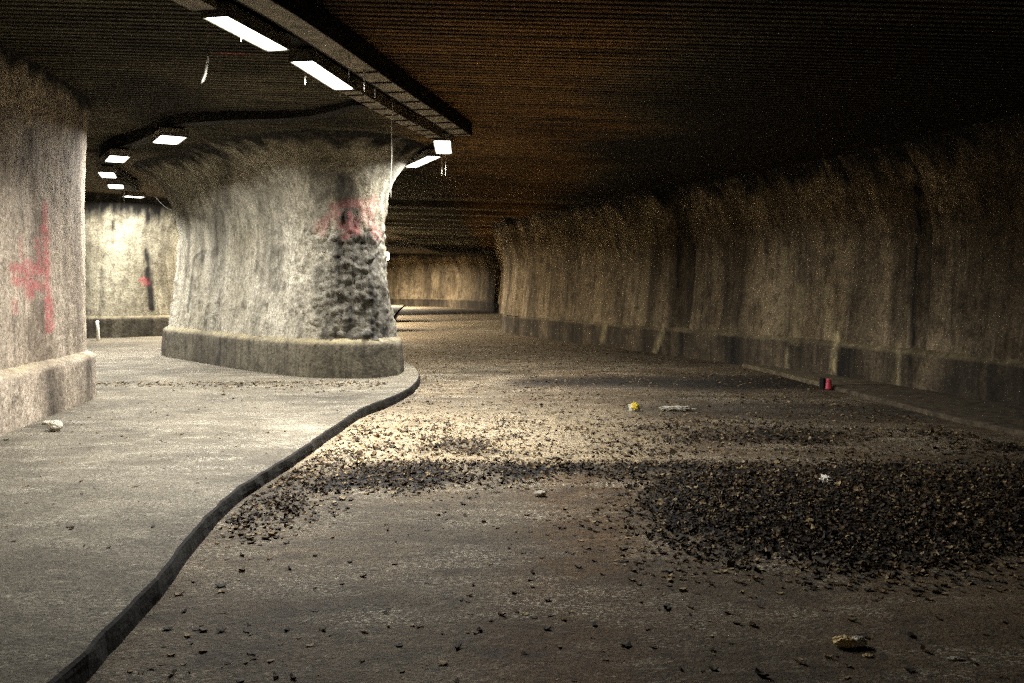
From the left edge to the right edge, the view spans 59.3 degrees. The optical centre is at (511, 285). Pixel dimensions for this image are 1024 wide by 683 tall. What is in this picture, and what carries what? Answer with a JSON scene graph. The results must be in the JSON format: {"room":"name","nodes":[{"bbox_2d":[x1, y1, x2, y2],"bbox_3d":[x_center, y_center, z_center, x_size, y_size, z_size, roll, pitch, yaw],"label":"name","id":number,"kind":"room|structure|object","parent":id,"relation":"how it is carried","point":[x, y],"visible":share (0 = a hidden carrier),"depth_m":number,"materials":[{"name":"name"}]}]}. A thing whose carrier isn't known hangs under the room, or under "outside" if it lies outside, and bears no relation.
{"room":"underground road tunnel","nodes":[
{"label":"underground road tunnel","id":0,"kind":"room"},
{"bbox_2d":[84,192,177,315],"bbox_3d":[-13.645,-0.984,35.043,9.266,3.728,82.091,0,0,0],"label":"wall","id":1,"kind":"structure","parent":0,"point":[131,243],"depth_m":26.23,"materials":[{"name":"concrete"}]},
{"bbox_2d":[86,315,169,337],"bbox_3d":[-13.697,1.183,35.023,9.064,0.675,82.050,0,0,0],"label":"baseboard","id":2,"kind":"structure","parent":1,"relation":"attached to","point":[151,325],"depth_m":26.00,"materials":[{"name":"concrete"}]},
{"bbox_2d":[0,304,413,682],"bbox_3d":[-9.789,1.480,36.500,16.422,0.012,85.000,0,0,0],"label":"pavement","id":3,"kind":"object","parent":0,"point":[52,586],"visible":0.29,"depth_m":7.30,"materials":[{"name":"grey concrete"}]},
{"bbox_2d":[0,41,96,435],"bbox_3d":[-6.569,-0.526,9.764,2.822,4.092,6.425,0,0,-10],"label":"concrete pillar","id":4,"kind":"structure","parent":3,"relation":"on","point":[47,368],"depth_m":10.23,"materials":[{"name":"grey concrete"}]},
{"bbox_2d":[47,420,62,430],"bbox_3d":[-4.661,1.426,9.187,0.156,0.119,0.130,0,0,0],"label":"stone","id":5,"kind":"object","parent":3,"relation":"on","point":[54,425],"visible":1,"depth_m":9.15,"materials":[{"name":"white stone"}]},
{"bbox_2d":[95,320,99,340],"bbox_3d":[-11.222,1.211,24.360,0.113,0.547,0.467,0,0,-27],"label":"post","id":6,"kind":"object","parent":3,"relation":"on","point":[97,321],"visible":0.99,"depth_m":24.20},
{"bbox_2d":[131,129,425,377],"bbox_3d":[-4.801,-0.531,17.539,3.892,4.102,9.409,0,0,-43],"label":"concrete pillar","id":7,"kind":"structure","parent":3,"relation":"on","point":[281,263],"depth_m":15.16,"materials":[{"name":"grey concrete"}]},
{"bbox_2d":[384,230,392,243],"bbox_3d":[-6.801,-0.534,41.502,2.907,4.109,6.518,0,0,-20],"label":"concrete pillar","id":8,"kind":"structure","parent":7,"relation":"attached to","point":[388,234],"depth_m":39.66,"materials":[{"name":"grey concrete"}]},
{"bbox_2d":[0,0,1023,254],"bbox_3d":[-4.250,-2.417,37.658,27.500,0.854,87.316,0,0,0],"label":"ceiling","id":9,"kind":"structure","parent":0,"point":[565,102],"depth_m":10.12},
{"bbox_2d":[122,192,145,197],"bbox_3d":[-10.563,-2.557,25.136,0.535,0.144,0.350,0,0,-44],"label":"lamp","id":10,"kind":"object","parent":9,"relation":"attached to","point":[127,194],"visible":0.84,"depth_m":25.01,"materials":[{"name":"white plastic"}]},
{"bbox_2d":[201,22,208,83],"bbox_3d":[-2.790,-2.130,8.170,0.077,0.593,0.024,0,0,0],"label":"stalactite","id":11,"kind":"object","parent":9,"relation":"hanging from","point":[207,60],"visible":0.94,"depth_m":8.16},
{"bbox_2d":[99,99,367,191],"bbox_3d":[-6.755,-2.454,17.162,2.194,0.308,14.830,0,0,-33],"label":"trough","id":12,"kind":"object","parent":9,"relation":"attached to","point":[142,136],"visible":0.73,"depth_m":12.64,"materials":[{"name":"metal"}]},
{"bbox_2d":[97,166,116,177],"bbox_3d":[-7.872,-2.227,17.520,0.300,0.144,0.896,0,0,-20],"label":"lamp","id":13,"kind":"object","parent":12,"relation":"attached to","point":[103,171],"visible":1,"depth_m":17.15,"materials":[{"name":"white plastic"}]},
{"bbox_2d":[99,172,115,177],"bbox_3d":[-7.872,-2.175,17.520,0.250,0.040,0.846,0,0,-20],"label":"diffuser","id":14,"kind":"object","parent":13,"relation":"attached to","point":[102,174],"depth_m":17.47,"materials":[{"name":"white plastic"}]},
{"bbox_2d":[107,178,123,188],"bbox_3d":[-8.600,-2.227,19.542,0.330,0.144,0.798,0,0,-23],"label":"lamp","id":15,"kind":"object","parent":12,"relation":"attached to","point":[111,183],"visible":1,"depth_m":19.21,"materials":[{"name":"white plastic"}]},
{"bbox_2d":[109,185,122,188],"bbox_3d":[-8.600,-2.175,19.542,0.280,0.040,0.748,0,0,-23],"label":"diffuser","id":16,"kind":"object","parent":15,"relation":"attached to","point":[110,186],"depth_m":19.49,"materials":[{"name":"white plastic"}]},
{"bbox_2d":[104,148,130,162],"bbox_3d":[-6.719,-2.227,15.316,0.330,0.144,0.833,0,0,-30],"label":"lamp","id":17,"kind":"object","parent":12,"relation":"attached to","point":[118,155],"visible":1,"depth_m":15.03,"materials":[{"name":"white plastic"}]},
{"bbox_2d":[106,156,127,162],"bbox_3d":[-6.719,-2.175,15.316,0.280,0.040,0.783,0,0,-30],"label":"diffuser","id":18,"kind":"object","parent":17,"relation":"attached to","point":[120,159],"depth_m":15.33,"materials":[{"name":"white plastic"}]},
{"bbox_2d":[151,127,187,144],"bbox_3d":[-5.066,-2.227,13.307,0.380,0.144,0.793,0,0,-30],"label":"lamp","id":19,"kind":"object","parent":12,"relation":"attached to","point":[163,135],"visible":1,"depth_m":13.06,"materials":[{"name":"white plastic"}]},
{"bbox_2d":[154,136,184,143],"bbox_3d":[-5.066,-2.175,13.307,0.330,0.040,0.743,0,0,-30],"label":"diffuser","id":20,"kind":"object","parent":19,"relation":"attached to","point":[157,139],"depth_m":13.24,"materials":[{"name":"white plastic"}]},
{"bbox_2d":[172,0,446,170],"bbox_3d":[-2.017,-2.287,10.986,1.859,0.255,13.681,0,0,2],"label":"trough","id":21,"kind":"object","parent":9,"relation":"attached to","point":[381,103],"visible":0.59,"depth_m":10.56,"materials":[{"name":"metal"}]},
{"bbox_2d":[201,1,290,51],"bbox_3d":[-2.262,-2.227,7.734,0.240,0.144,1.077,0,0,13],"label":"lamp","id":22,"kind":"object","parent":21,"relation":"attached to","point":[227,16],"visible":0.95,"depth_m":7.59,"materials":[{"name":"white plastic"}]},
{"bbox_2d":[207,17,285,50],"bbox_3d":[-2.262,-2.175,7.734,0.190,0.040,1.027,0,0,13],"label":"diffuser","id":23,"kind":"object","parent":22,"relation":"attached to","point":[250,31],"depth_m":7.69,"materials":[{"name":"white plastic"}]},
{"bbox_2d":[289,49,355,89],"bbox_3d":[-1.931,-2.227,9.265,0.250,0.144,1.278,0,0,8],"label":"lamp","id":24,"kind":"object","parent":21,"relation":"attached to","point":[310,61],"visible":0.97,"depth_m":9.04,"materials":[{"name":"white plastic"}]},
{"bbox_2d":[293,61,351,89],"bbox_3d":[-1.931,-2.175,9.265,0.200,0.040,1.228,0,0,8],"label":"diffuser","id":25,"kind":"object","parent":24,"relation":"attached to","point":[322,71],"depth_m":9.21,"materials":[{"name":"white plastic"}]},
{"bbox_2d":[405,149,441,167],"bbox_3d":[-1.562,-2.227,15.665,0.250,0.144,1.485,0,0,-22],"label":"lamp","id":26,"kind":"object","parent":21,"relation":"attached to","point":[429,155],"visible":0.85,"depth_m":15.34,"materials":[{"name":"white plastic"}]},
{"bbox_2d":[406,156,437,166],"bbox_3d":[-1.562,-2.175,15.665,0.200,0.040,1.435,0,0,-22],"label":"diffuser","id":27,"kind":"object","parent":26,"relation":"attached to","point":[417,161],"depth_m":15.58,"materials":[{"name":"white plastic"}]},
{"bbox_2d":[432,133,452,153],"bbox_3d":[-1.075,-2.227,14.025,0.280,0.144,1.320,0,0,-3],"label":"lamp","id":28,"kind":"object","parent":21,"relation":"attached to","point":[444,145],"visible":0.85,"depth_m":13.80,"materials":[{"name":"white plastic"}]},
{"bbox_2d":[435,141,450,153],"bbox_3d":[-1.075,-2.175,14.025,0.230,0.040,1.270,0,0,-3],"label":"diffuser","id":29,"kind":"object","parent":28,"relation":"attached to","point":[441,147],"depth_m":14.00,"materials":[{"name":"white plastic"}]},
{"bbox_2d":[234,0,471,136],"bbox_3d":[-1.669,-2.272,8.417,0.538,0.267,9.182,0,0,14],"label":"cable tray","id":30,"kind":"object","parent":9,"relation":"hanging from","point":[306,20],"visible":1,"depth_m":8.56,"materials":[{"name":"metal"}]},
{"bbox_2d":[363,70,365,90],"bbox_3d":[-1.468,-2.055,8.958,0.022,0.229,0.025,0,0,0],"label":"stalactite","id":31,"kind":"object","parent":30,"relation":"hanging from","point":[364,71],"visible":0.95,"depth_m":8.95},
{"bbox_2d":[391,98,392,175],"bbox_3d":[-1.469,-1.702,11.011,0.032,1.235,0.016,0,0,0],"label":"stalactite","id":32,"kind":"object","parent":9,"relation":"hanging from","point":[392,98],"visible":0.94,"depth_m":11.01},
{"bbox_2d":[86,306,1023,682],"bbox_3d":[-3.250,1.580,37.000,25.500,0.049,86.000,0,0,0],"label":"floor","id":33,"kind":"structure","parent":0,"point":[267,596],"depth_m":5.10,"materials":[{"name":"grey concrete"}]},
{"bbox_2d":[199,647,207,651],"bbox_3d":[-1.350,1.592,3.935,0.038,0.011,0.039,0,0,-4],"label":"scrap","id":34,"kind":"object","parent":33,"relation":"on","point":[205,648],"visible":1,"depth_m":3.94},
{"bbox_2d":[215,582,225,587],"bbox_3d":[-1.552,1.591,4.794,0.056,0.016,0.055,0,0,-19],"label":"scrap","id":35,"kind":"object","parent":33,"relation":"on","point":[224,583],"visible":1,"depth_m":4.78,"materials":[{"name":"stone"}]},
{"bbox_2d":[23,305,419,682],"bbox_3d":[-4.546,1.564,36.593,2.579,0.184,85.275,0,0,-5],"label":"kerb","id":36,"kind":"object","parent":33,"relation":"on","point":[88,650],"visible":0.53,"depth_m":4.87,"materials":[{"name":"concrete"}]},
{"bbox_2d":[438,660,447,664],"bbox_3d":[-0.291,1.594,3.813,0.038,0.011,0.038,0,0,12],"label":"scrap","id":37,"kind":"object","parent":33,"relation":"on","point":[441,662],"visible":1,"depth_m":3.81,"materials":[{"name":"beige stone"}]},
{"bbox_2d":[2,334,1023,682],"bbox_3d":[-1.197,1.528,16.806,12.643,0.169,26.376,0,0,0],"label":"gravel","id":38,"kind":"object","parent":33,"relation":"on","point":[902,480],"visible":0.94,"depth_m":6.92,"materials":[{"name":"black gravel"}]},
{"bbox_2d":[804,561,812,566],"bbox_3d":[1.673,1.582,5.113,0.060,0.036,0.040,0,0,-25],"label":"scrap","id":39,"kind":"object","parent":38,"relation":"on","point":[808,563],"visible":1,"depth_m":5.11,"materials":[{"name":"brown stone"}]},
{"bbox_2d":[816,560,829,565],"bbox_3d":[1.772,1.573,5.120,0.058,0.030,0.056,0,0,-34],"label":"scrap","id":40,"kind":"object","parent":38,"relation":"on","point":[826,562],"visible":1,"depth_m":5.11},
{"bbox_2d":[819,474,833,484],"bbox_3d":[2.475,1.528,7.093,0.108,0.074,0.134,0,0,0],"label":"crumpled paper","id":41,"kind":"object","parent":38,"relation":"on","point":[824,478],"visible":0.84,"depth_m":7.06,"materials":[{"name":"white paper"}]},
{"bbox_2d":[936,581,947,585],"bbox_3d":[2.289,1.587,4.793,0.056,0.016,0.033,0,0,26],"label":"scrap","id":42,"kind":"object","parent":38,"relation":"on","point":[938,583],"visible":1,"depth_m":4.78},
{"bbox_2d":[533,490,545,496],"bbox_3d":[0.213,1.582,6.858,0.091,0.049,0.082,0,0,39],"label":"stone","id":43,"kind":"object","parent":33,"relation":"on","point":[539,493],"visible":1,"depth_m":6.83,"materials":[{"name":"white stone"}]},
{"bbox_2d":[619,641,630,646],"bbox_3d":[0.508,1.591,4.002,0.050,0.014,0.048,0,0,-39],"label":"scrap","id":44,"kind":"object","parent":33,"relation":"on","point":[627,643],"visible":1,"depth_m":4.00,"materials":[{"name":"grey stone"}]},
{"bbox_2d":[628,402,641,410],"bbox_3d":[1.577,1.546,11.521,0.172,0.132,0.086,0,0,0],"label":"wrapper","id":45,"kind":"object","parent":33,"relation":"on","point":[634,406],"visible":1,"depth_m":11.50,"materials":[{"name":"yellow plastic"}]},
{"bbox_2d":[659,405,695,410],"bbox_3d":[2.120,1.569,11.525,0.512,0.068,0.164,0,0,0],"label":"plastic film","id":46,"kind":"object","parent":33,"relation":"on","point":[677,407],"visible":1,"depth_m":11.48,"materials":[{"name":"white plastic"}]},
{"bbox_2d":[726,561,735,567],"bbox_3d":[1.243,1.584,5.103,0.058,0.048,0.045,0,0,3],"label":"scrap","id":47,"kind":"object","parent":33,"relation":"on","point":[729,564],"visible":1,"depth_m":5.11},
{"bbox_2d":[734,554,742,560],"bbox_3d":[1.305,1.580,5.212,0.057,0.052,0.036,0,0,-3],"label":"scrap","id":48,"kind":"object","parent":33,"relation":"on","point":[737,558],"visible":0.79,"depth_m":5.21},
{"bbox_2d":[735,563,745,568],"bbox_3d":[1.290,1.579,5.074,0.062,0.029,0.026,0,0,5],"label":"scrap","id":49,"kind":"object","parent":33,"relation":"on","point":[736,565],"visible":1,"depth_m":5.07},
{"bbox_2d":[755,667,768,676],"bbox_3d":[1.022,1.585,3.685,0.058,0.027,0.024,0,0,42],"label":"scrap","id":50,"kind":"object","parent":33,"relation":"on","point":[758,672],"visible":1,"depth_m":3.68,"materials":[{"name":"black"}]},
{"bbox_2d":[784,539,792,548],"bbox_3d":[1.675,1.569,5.458,0.048,0.061,0.060,0,0,-11],"label":"scrap","id":51,"kind":"object","parent":33,"relation":"on","point":[786,540],"visible":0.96,"depth_m":5.47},
{"bbox_2d":[819,378,831,389],"bbox_3d":[4.835,1.507,13.860,0.189,0.180,0.126,0,0,19],"label":"can","id":52,"kind":"object","parent":33,"relation":"on","point":[824,384],"visible":1,"depth_m":13.82,"materials":[{"name":"red metal"}]},
{"bbox_2d":[832,635,867,647],"bbox_3d":[1.502,1.579,4.000,0.161,0.050,0.070,0,0,0],"label":"crumpled paper","id":53,"kind":"object","parent":33,"relation":"on","point":[844,641],"visible":1,"depth_m":3.98,"materials":[{"name":"beige paper"}]},
{"bbox_2d":[848,562,856,568],"bbox_3d":[1.916,1.574,5.064,0.041,0.037,0.048,0,0,-12],"label":"scrap","id":54,"kind":"object","parent":33,"relation":"on","point":[850,564],"visible":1,"depth_m":5.07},
{"bbox_2d":[857,633,866,637],"bbox_3d":[1.590,1.593,4.104,0.062,0.017,0.037,0,0,-7],"label":"scrap","id":55,"kind":"object","parent":33,"relation":"on","point":[864,635],"visible":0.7,"depth_m":4.11,"materials":[{"name":"grey"}]},
{"bbox_2d":[862,653,873,657],"bbox_3d":[1.541,1.598,3.892,0.054,0.016,0.031,0,0,0],"label":"paper scrap","id":56,"kind":"object","parent":33,"relation":"on","point":[865,654],"visible":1,"depth_m":3.88,"materials":[{"name":"beige paper"}]},
{"bbox_2d":[904,667,915,672],"bbox_3d":[1.653,1.595,3.749,0.042,0.012,0.041,0,0,-7],"label":"scrap","id":57,"kind":"object","parent":33,"relation":"on","point":[909,669],"visible":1,"depth_m":3.74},
{"bbox_2d":[909,587,921,590],"bbox_3d":[2.119,1.591,4.726,0.062,0.012,0.042,0,0,20],"label":"scrap","id":58,"kind":"object","parent":33,"relation":"on","point":[912,588],"visible":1,"depth_m":4.72,"materials":[{"name":"brown"}]},
{"bbox_2d":[920,644,929,650],"bbox_3d":[1.812,1.592,3.950,0.030,0.020,0.056,0,0,-16],"label":"scrap","id":59,"kind":"object","parent":33,"relation":"on","point":[922,647],"visible":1,"depth_m":3.96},
{"bbox_2d":[931,588,938,592],"bbox_3d":[2.210,1.589,4.702,0.033,0.016,0.056,0,0,42],"label":"scrap","id":60,"kind":"object","parent":33,"relation":"on","point":[934,590],"visible":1,"depth_m":4.69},
{"bbox_2d":[947,656,963,660],"bbox_3d":[1.906,1.599,3.861,0.082,0.016,0.026,0,0,0],"label":"paper scrap","id":61,"kind":"object","parent":33,"relation":"on","point":[953,658],"visible":1,"depth_m":3.85,"materials":[{"name":"white paper"}]},
{"bbox_2d":[983,543,992,548],"bbox_3d":[2.874,1.573,5.439,0.053,0.040,0.057,0,0,-29],"label":"scrap","id":62,"kind":"object","parent":33,"relation":"on","point":[988,544],"visible":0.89,"depth_m":5.44,"materials":[{"name":"grey"}]},
{"bbox_2d":[386,112,1023,359],"bbox_3d":[0.355,-0.936,36.040,11.531,3.833,84.997,0,0,-18],"label":"wall","id":63,"kind":"structure","parent":0,"point":[917,242],"depth_m":16.55,"materials":[{"name":"concrete"}]},
{"bbox_2d":[390,298,1023,406],"bbox_3d":[0.450,1.282,36.063,11.305,0.675,84.913,0,0,-18],"label":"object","id":64,"kind":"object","parent":63,"relation":"attached to","point":[960,374],"depth_m":16.46,"materials":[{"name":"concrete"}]},
{"bbox_2d":[742,364,893,385],"bbox_3d":[5.264,1.583,15.915,1.056,0.095,3.892,0,0,-6],"label":"trim","id":65,"kind":"structure","parent":63,"relation":"attached to","point":[808,377],"depth_m":15.28,"materials":[{"name":"concrete"}]},
{"bbox_2d":[832,385,1023,436],"bbox_3d":[6.122,1.585,9.723,1.522,0.090,8.846,0,0,-11],"label":"sidewalk","id":66,"kind":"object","parent":63,"relation":"attached to","point":[991,415],"depth_m":11.60,"materials":[{"name":"concrete"}]}
]}

